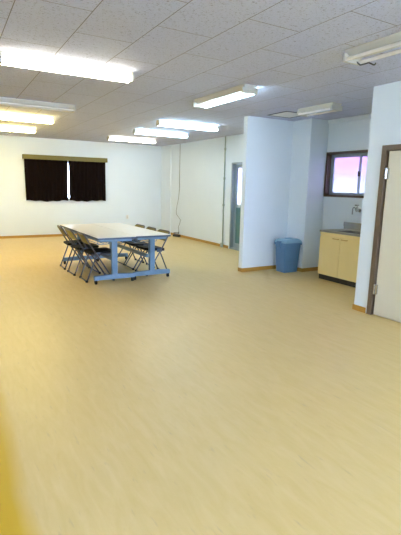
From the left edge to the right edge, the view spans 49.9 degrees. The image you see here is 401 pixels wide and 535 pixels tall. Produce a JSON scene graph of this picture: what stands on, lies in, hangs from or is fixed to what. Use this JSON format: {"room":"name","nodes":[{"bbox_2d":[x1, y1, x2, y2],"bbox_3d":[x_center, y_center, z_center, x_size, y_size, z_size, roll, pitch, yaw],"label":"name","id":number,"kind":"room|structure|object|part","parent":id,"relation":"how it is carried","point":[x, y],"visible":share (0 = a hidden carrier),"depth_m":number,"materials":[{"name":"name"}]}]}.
{"room":"meeting room","nodes":[
{"label":"meeting room","id":0,"kind":"room"},
{"bbox_2d":[0,135,160,235],"bbox_3d":[-4.253,-2.027,11.030,7.118,2.500,0.150,-5,12,-30],"label":"wall","id":1,"kind":"structure","parent":0,"point":[132,171],"depth_m":11.59,"materials":[{"name":"paint"}]},
{"bbox_2d":[22,154,107,162],"bbox_3d":[-3.464,-2.819,11.160,2.130,0.110,0.150,-5,12,-30],"label":"box","id":2,"kind":"object","parent":1,"relation":"attached to","point":[24,156],"visible":1,"depth_m":11.06,"materials":[{"name":"brown wood"}]},
{"bbox_3d":[-3.464,-2.819,11.160,2.088,0.020,0.020,-5,12,-30],"label":"rail","id":3,"kind":"object","parent":2,"relation":"attached to","visible":0},
{"bbox_2d":[24,159,67,201],"bbox_3d":[-3.920,-2.231,11.013,1.057,1.089,0.034,-5,12,-30],"label":"curtain","id":4,"kind":"object","parent":3,"relation":"hanging from","point":[45,180],"visible":1,"depth_m":11.00,"materials":[{"name":"fabric"}]},
{"bbox_2d":[68,161,105,201],"bbox_3d":[-3.015,-2.312,11.533,0.985,1.088,0.034,-5,12,-30],"label":"curtain","id":5,"kind":"object","parent":3,"relation":"hanging from","point":[87,180],"visible":1,"depth_m":11.53,"materials":[{"name":"fabric"}]},
{"bbox_2d":[0,230,157,238],"bbox_3d":[-4.250,-0.815,11.182,7.088,0.062,0.012,-5,12,-30],"label":"baseboard","id":6,"kind":"structure","parent":1,"relation":"attached to","point":[46,235],"depth_m":11.11,"materials":[{"name":"wood"}]},
{"bbox_2d":[0,235,400,534],"bbox_3d":[-0.486,0.558,4.874,7.518,0.120,15.357,-5,12,-30],"label":"floor","id":7,"kind":"structure","parent":0,"point":[210,396],"depth_m":2.89,"materials":[{"name":"laminate"}]},
{"bbox_2d":[57,225,89,269],"bbox_3d":[-2.147,-0.355,7.263,0.455,0.711,0.432,-5,12,-28],"label":"folding chair","id":8,"kind":"object","parent":7,"relation":"on","point":[68,243],"visible":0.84,"depth_m":7.14,"materials":[{"name":"metal"}]},
{"bbox_3d":[-2.099,-0.428,7.275,0.350,0.049,0.370,-5,12,-28],"label":"seat","id":9,"kind":"part","parent":8,"relation":"part of","materials":[{"name":"plastic"}]},
{"bbox_2d":[65,228,100,275],"bbox_3d":[-1.873,-0.265,6.821,0.455,0.711,0.432,-6,13,-32],"label":"folding chair","id":10,"kind":"object","parent":7,"relation":"on","point":[80,247],"visible":0.89,"depth_m":6.72,"materials":[{"name":"metal"}]},
{"bbox_3d":[-2.011,-0.510,6.682,0.116,0.138,0.370,-6,13,-32],"label":"backrest","id":11,"kind":"part","parent":10,"relation":"part of","materials":[{"name":"plastic"}]},
{"bbox_3d":[-1.827,-0.338,6.836,0.350,0.049,0.370,-6,13,-32],"label":"seat","id":12,"kind":"part","parent":10,"relation":"part of","materials":[{"name":"plastic"}]},
{"bbox_2d":[77,231,114,282],"bbox_3d":[-1.559,-0.174,6.380,0.455,0.711,0.432,-5,12,-30],"label":"folding chair","id":13,"kind":"object","parent":7,"relation":"on","point":[96,252],"visible":0.98,"depth_m":6.26,"materials":[{"name":"metal"}]},
{"bbox_3d":[-1.701,-0.420,6.247,0.116,0.138,0.370,-5,12,-30],"label":"backrest","id":14,"kind":"part","parent":13,"relation":"part of","materials":[{"name":"plastic"}]},
{"bbox_3d":[-1.512,-0.247,6.393,0.350,0.049,0.370,-5,12,-30],"label":"seat","id":15,"kind":"part","parent":13,"relation":"part of","materials":[{"name":"plastic"}]},
{"bbox_2d":[60,224,135,284],"bbox_3d":[-1.671,-0.261,6.886,0.600,0.684,2.080,-5,13,-31],"label":"folding table","id":16,"kind":"object","parent":7,"relation":"on","point":[100,234],"visible":0.77,"depth_m":6.24,"materials":[{"name":"laminate"}]},
{"bbox_3d":[-1.682,-0.548,6.821,0.462,0.040,1.980,-5,13,-31],"label":"frame","id":17,"kind":"part","parent":16,"relation":"part of","materials":[{"name":"metal"}]},
{"bbox_2d":[74,233,122,244],"bbox_3d":[-1.683,-0.514,6.828,0.390,0.105,1.489,-5,13,-31],"label":"wire shelf","id":18,"kind":"object","parent":16,"relation":"attached to","point":[95,234],"depth_m":6.27,"materials":[{"name":"metal"}]},
{"bbox_3d":[-1.236,-0.167,6.173,0.080,0.527,0.060,-5,13,-31],"label":"leg","id":19,"kind":"part","parent":16,"relation":"part of","materials":[{"name":"metal"}]},
{"bbox_2d":[118,224,144,264],"bbox_3d":[-1.278,-0.432,7.831,0.455,0.686,0.432,-6,13,-32],"label":"folding chair","id":20,"kind":"object","parent":7,"relation":"on","point":[136,225],"visible":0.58,"depth_m":7.81,"materials":[{"name":"plastic"}]},
{"bbox_2d":[93,223,170,279],"bbox_3d":[-1.190,-0.314,7.220,0.638,0.684,2.080,-5,13,-31],"label":"folding table","id":21,"kind":"object","parent":7,"relation":"on","point":[141,234],"visible":0.77,"depth_m":6.58,"materials":[{"name":"laminate"}]},
{"bbox_3d":[-1.219,-0.599,7.144,0.462,0.040,1.980,-5,13,-31],"label":"frame","id":22,"kind":"part","parent":21,"relation":"part of","materials":[{"name":"metal"}]},
{"bbox_3d":[-0.738,-0.222,6.516,0.080,0.527,0.060,-5,13,-31],"label":"leg","id":23,"kind":"part","parent":21,"relation":"part of","materials":[{"name":"metal"}]},
{"bbox_2d":[124,226,155,269],"bbox_3d":[-1.028,-0.346,7.410,0.455,0.686,0.432,-5,12,-28],"label":"folding chair","id":24,"kind":"object","parent":7,"relation":"on","point":[135,243],"visible":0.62,"depth_m":7.36,"materials":[{"name":"plastic"}]},
{"bbox_3d":[-1.073,-0.409,7.372,0.350,0.047,0.370,-5,12,-28],"label":"seat","id":25,"kind":"part","parent":24,"relation":"part of","materials":[{"name":"plastic"}]},
{"bbox_2d":[135,229,169,275],"bbox_3d":[-0.770,-0.258,6.974,0.455,0.686,0.432,-6,13,-33],"label":"folding chair","id":26,"kind":"object","parent":7,"relation":"on","point":[143,247],"visible":0.53,"depth_m":6.89,"materials":[{"name":"plastic"}]},
{"bbox_3d":[-0.812,-0.320,6.933,0.350,0.047,0.370,-6,13,-33],"label":"seat","id":27,"kind":"part","parent":26,"relation":"part of","materials":[{"name":"plastic"}]},
{"bbox_2d":[274,237,301,272],"bbox_3d":[1.476,-0.220,7.320,0.424,0.575,0.298,-5,12,-30],"label":"rubbish bin","id":28,"kind":"object","parent":7,"relation":"on","point":[287,249],"visible":1,"depth_m":7.22,"materials":[{"name":"plastic"}]},
{"bbox_3d":[1.307,-0.389,7.186,0.024,0.110,0.100,-5,12,-30],"label":"handle","id":29,"kind":"part","parent":28,"relation":"part of","materials":[{"name":"plastic"}]},
{"bbox_3d":[1.481,-0.458,7.275,0.390,0.060,0.298,-5,12,-30],"label":"lid","id":30,"kind":"part","parent":28,"relation":"part of","materials":[{"name":"plastic"}]},
{"bbox_2d":[318,232,359,287],"bbox_3d":[2.276,-0.143,6.553,0.561,0.745,0.810,-5,12,-30],"label":"base cabinet","id":31,"kind":"object","parent":7,"relation":"on","point":[338,253],"visible":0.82,"depth_m":6.43,"materials":[{"name":"beige wood"}]},
{"bbox_3d":[1.966,-0.172,6.603,0.018,0.600,0.398,-5,12,-30],"label":"door","id":32,"kind":"part","parent":31,"relation":"part of","materials":[{"name":"beige wood"}]},
{"bbox_2d":[320,222,360,236],"bbox_3d":[2.292,-0.505,6.489,0.542,0.290,0.820,-5,12,-30],"label":"countertop","id":33,"kind":"structure","parent":31,"relation":"on","point":[350,228],"depth_m":6.66,"materials":[{"name":"silver metal"}]},
{"bbox_2d":[342,231,360,233],"bbox_3d":[2.317,-0.428,6.408,0.326,0.170,0.476,-5,12,-30],"label":"basin","id":34,"kind":"object","parent":33,"relation":"in","point":[353,232],"depth_m":6.60,"materials":[{"name":"silver metal"}]},
{"bbox_3d":[2.170,-0.102,6.259,0.018,0.600,0.398,-5,12,-30],"label":"door","id":35,"kind":"part","parent":31,"relation":"part of","materials":[{"name":"beige wood"}]},
{"bbox_2d":[0,0,400,145],"bbox_3d":[-0.432,-2.006,4.386,7.518,0.100,15.357,-5,12,-30],"label":"ceiling","id":36,"kind":"structure","parent":0,"point":[178,52],"depth_m":3.78,"materials":[{"name":"white tile"}]},
{"bbox_2d":[0,125,35,132],"bbox_3d":[-3.959,-2.799,8.673,1.218,0.092,0.132,-5,12,-30],"label":"ceiling lamp","id":37,"kind":"object","parent":36,"relation":"attached to","point":[2,128],"visible":1,"depth_m":8.77,"materials":[{"name":"plastic"}]},
{"bbox_2d":[0,113,54,123],"bbox_3d":[-3.075,-2.496,7.182,1.218,0.092,0.132,-5,12,-30],"label":"ceiling lamp","id":38,"kind":"object","parent":36,"relation":"attached to","point":[3,116],"visible":1,"depth_m":7.23,"materials":[{"name":"plastic"}]},
{"bbox_2d":[0,97,74,112],"bbox_3d":[-2.349,-2.240,5.918,1.218,0.092,0.132,-5,12,-30],"label":"ceiling lamp","id":39,"kind":"object","parent":36,"relation":"attached to","point":[4,101],"visible":1,"depth_m":5.93,"materials":[{"name":"metal"}]},
{"bbox_2d":[0,50,133,83],"bbox_3d":[-1.215,-1.854,4.013,1.218,0.092,0.132,-5,12,-30],"label":"ceiling lamp","id":40,"kind":"object","parent":36,"relation":"attached to","point":[7,58],"visible":1,"depth_m":3.96,"materials":[{"name":"plastic"}]},
{"bbox_2d":[107,136,155,143],"bbox_3d":[-1.644,-3.074,10.379,1.218,0.092,0.132,-5,12,-30],"label":"ceiling lamp","id":41,"kind":"object","parent":36,"relation":"attached to","point":[114,138],"visible":1,"depth_m":10.33,"materials":[{"name":"plastic"}]},
{"bbox_2d":[133,129,188,137],"bbox_3d":[-0.816,-2.790,8.981,1.218,0.092,0.132,-5,12,-30],"label":"ceiling lamp","id":42,"kind":"object","parent":36,"relation":"attached to","point":[135,131],"visible":1,"depth_m":8.93,"materials":[{"name":"plastic"}]},
{"bbox_2d":[156,120,218,131],"bbox_3d":[-0.216,-2.540,7.735,1.218,0.092,0.132,-5,12,-30],"label":"ceiling lamp","id":43,"kind":"object","parent":36,"relation":"attached to","point":[165,123],"visible":1,"depth_m":7.67,"materials":[{"name":"plastic"}]},
{"bbox_2d":[193,84,257,107],"bbox_3d":[0.266,-2.042,5.171,0.200,0.092,1.108,-5,12,-30],"label":"ceiling lamp","id":44,"kind":"object","parent":36,"relation":"attached to","point":[202,102],"visible":1,"depth_m":5.07,"materials":[{"name":"metal"}]},
{"bbox_2d":[193,102,206,107],"bbox_3d":[-0.006,-2.133,5.631,0.200,0.087,0.024,-5,12,-30],"label":"socket","id":45,"kind":"object","parent":44,"relation":"attached to","point":[195,104],"depth_m":5.61,"materials":[{"name":"white plastic"}]},
{"bbox_2d":[242,84,257,94],"bbox_3d":[0.538,-1.947,4.713,0.200,0.087,0.024,-5,12,-30],"label":"socket","id":46,"kind":"object","parent":44,"relation":"attached to","point":[246,88],"depth_m":4.70,"materials":[{"name":"white plastic"}]},
{"bbox_2d":[268,111,298,117],"bbox_3d":[1.337,-2.329,6.574,0.450,0.008,0.450,-5,12,-30],"label":"ceiling hatch","id":47,"kind":"object","parent":36,"relation":"attached to","point":[286,114],"visible":0.73,"depth_m":6.57,"materials":[{"name":"white plastic"}]},
{"bbox_3d":[1.337,-2.331,6.574,0.414,0.004,0.414,-5,12,-30],"label":"hatch panel","id":48,"kind":"part","parent":47,"relation":"part of","materials":[{"name":"white plastic"}]},
{"bbox_2d":[297,102,342,116],"bbox_3d":[1.614,-2.148,5.878,0.200,0.092,0.648,-5,12,-30],"label":"ceiling lamp","id":49,"kind":"object","parent":36,"relation":"attached to","point":[332,106],"visible":1,"depth_m":5.80,"materials":[{"name":"metal"}]},
{"bbox_2d":[330,103,342,110],"bbox_3d":[1.771,-2.092,5.614,0.200,0.087,0.024,-5,12,-30],"label":"socket","id":50,"kind":"object","parent":49,"relation":"attached to","point":[333,106],"depth_m":5.60,"materials":[{"name":"white plastic"}]},
{"bbox_2d":[342,32,400,65],"bbox_3d":[1.545,-1.591,3.000,0.234,0.113,1.218,-5,12,-30],"label":"ceiling lamp","id":51,"kind":"object","parent":36,"relation":"attached to","point":[354,55],"visible":1,"depth_m":3.29,"materials":[{"name":"metal"}]},
{"bbox_2d":[342,53,361,65],"bbox_3d":[1.230,-1.701,3.496,0.200,0.087,0.024,-5,12,-30],"label":"socket","id":52,"kind":"object","parent":51,"relation":"attached to","point":[357,61],"depth_m":3.48,"materials":[{"name":"white plastic"}]},
{"bbox_2d":[161,118,370,247],"bbox_3d":[2.670,-1.004,6.427,0.180,2.500,15.257,-5,12,-30],"label":"wall","id":53,"kind":"structure","parent":0,"point":[200,164],"depth_m":10.38,"materials":[{"name":"paint"}]},
{"bbox_2d":[176,171,180,230],"bbox_3d":[-0.597,-2.140,11.791,0.012,2.391,0.270,-5,12,-30],"label":"hanging cord","id":54,"kind":"object","parent":53,"relation":"hanging from","point":[179,171],"visible":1,"depth_m":11.82,"materials":[{"name":"white plastic"}]},
{"bbox_2d":[171,233,227,247],"bbox_3d":[-0.113,-0.726,11.177,0.012,0.062,2.967,-5,12,-30],"label":"baseboard","id":55,"kind":"structure","parent":53,"relation":"attached to","point":[183,236],"depth_m":10.94,"materials":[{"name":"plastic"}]},
{"bbox_2d":[220,136,225,246],"bbox_3d":[0.526,-1.706,9.878,0.050,2.500,0.080,-5,12,-30],"label":"conduit","id":56,"kind":"object","parent":53,"relation":"attached to","point":[223,204],"visible":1,"depth_m":9.87,"materials":[{"name":"metal"}]},
{"bbox_2d":[229,162,241,250],"bbox_3d":[0.935,-1.313,9.409,0.148,1.920,0.800,-5,12,-30],"label":"door","id":57,"kind":"structure","parent":53,"relation":"in","point":[236,171],"depth_m":9.65,"materials":[{"name":"metal"}]},
{"bbox_3d":[0.949,-0.903,9.501,0.015,0.800,0.588,-5,12,-30],"label":"panel","id":58,"kind":"part","parent":57,"relation":"part of","materials":[{"name":"teal glass"}]},
{"bbox_3d":[0.967,-1.752,9.339,0.006,0.790,0.588,-5,12,-30],"label":"pane","id":59,"kind":"part","parent":57,"relation":"part of","materials":[{"name":"clear glass"}]},
{"bbox_2d":[323,150,367,197],"bbox_3d":[2.479,-1.447,6.699,0.172,0.720,1.312,-5,12,-30],"label":"window","id":60,"kind":"structure","parent":53,"relation":"in","point":[345,171],"depth_m":6.95,"materials":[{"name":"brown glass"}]},
{"bbox_3d":[2.350,-1.493,6.976,0.005,0.559,0.517,-5,12,-30],"label":"pane","id":61,"kind":"part","parent":60,"relation":"part of","materials":[{"name":"clear glass"}]},
{"bbox_3d":[2.350,-1.497,6.976,0.022,0.610,0.577,-5,12,-30],"label":"sash","id":62,"kind":"part","parent":60,"relation":"part of","materials":[{"name":"metal"}]},
{"bbox_3d":[2.663,-1.397,6.507,0.005,0.559,0.605,-5,12,-30],"label":"pane","id":63,"kind":"part","parent":60,"relation":"part of","materials":[{"name":"clear glass"}]},
{"bbox_2d":[328,114,370,123],"bbox_3d":[2.595,-2.208,6.216,0.035,0.060,1.988,-5,12,-30],"label":"trim","id":64,"kind":"structure","parent":53,"relation":"attached to","point":[365,116],"depth_m":6.67,"materials":[{"name":"paint"}]},
{"bbox_2d":[343,222,360,230],"bbox_3d":[2.515,-0.612,6.600,0.030,0.112,0.810,-5,12,-30],"label":"backsplash","id":65,"kind":"structure","parent":53,"relation":"attached to","point":[347,225],"depth_m":6.79,"materials":[{"name":"silver metal"}]},
{"bbox_2d":[352,205,360,214],"bbox_3d":[2.397,-0.891,6.633,0.164,0.149,0.070,-5,12,-30],"label":"tap","id":66,"kind":"object","parent":53,"relation":"attached to","point":[356,208],"visible":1,"depth_m":6.62,"materials":[{"name":"silver metal"}]},
{"bbox_2d":[238,116,293,271],"bbox_3d":[1.267,-1.212,7.362,1.345,2.500,0.112,-5,12,-30],"label":"wall","id":67,"kind":"structure","parent":0,"point":[267,142],"depth_m":7.19,"materials":[{"name":"paint"}]},
{"bbox_2d":[287,118,328,267],"bbox_3d":[1.811,-1.204,7.381,0.387,2.500,0.429,-5,12,-30],"label":"wall column","id":68,"kind":"structure","parent":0,"point":[310,136],"depth_m":7.21,"materials":[{"name":"paint"}]},
{"bbox_2d":[297,267,317,271],"bbox_3d":[1.786,-0.004,7.596,0.399,0.062,0.429,-5,12,-30],"label":"baseboard","id":69,"kind":"structure","parent":68,"relation":"attached to","point":[298,268],"depth_m":7.39,"materials":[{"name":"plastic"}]},
{"bbox_2d":[354,81,400,312],"bbox_3d":[3.546,-0.173,2.155,0.120,2.500,6.550,-5,12,-30],"label":"wall","id":70,"kind":"structure","parent":0,"point":[385,125],"depth_m":4.73,"materials":[{"name":"paint"}]},
{"bbox_2d":[352,304,365,312],"bbox_3d":[1.911,0.475,5.089,0.132,0.062,0.182,-5,12,-30],"label":"baseboard","id":71,"kind":"structure","parent":70,"relation":"attached to","point":[355,307],"depth_m":5.05,"materials":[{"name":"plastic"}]},
{"bbox_2d":[366,144,400,322],"bbox_3d":[2.214,-0.315,4.437,0.154,1.870,0.905,-5,12,-30],"label":"door","id":72,"kind":"structure","parent":70,"relation":"in","point":[384,292],"depth_m":4.65,"materials":[{"name":"beige wood"}]}
]}

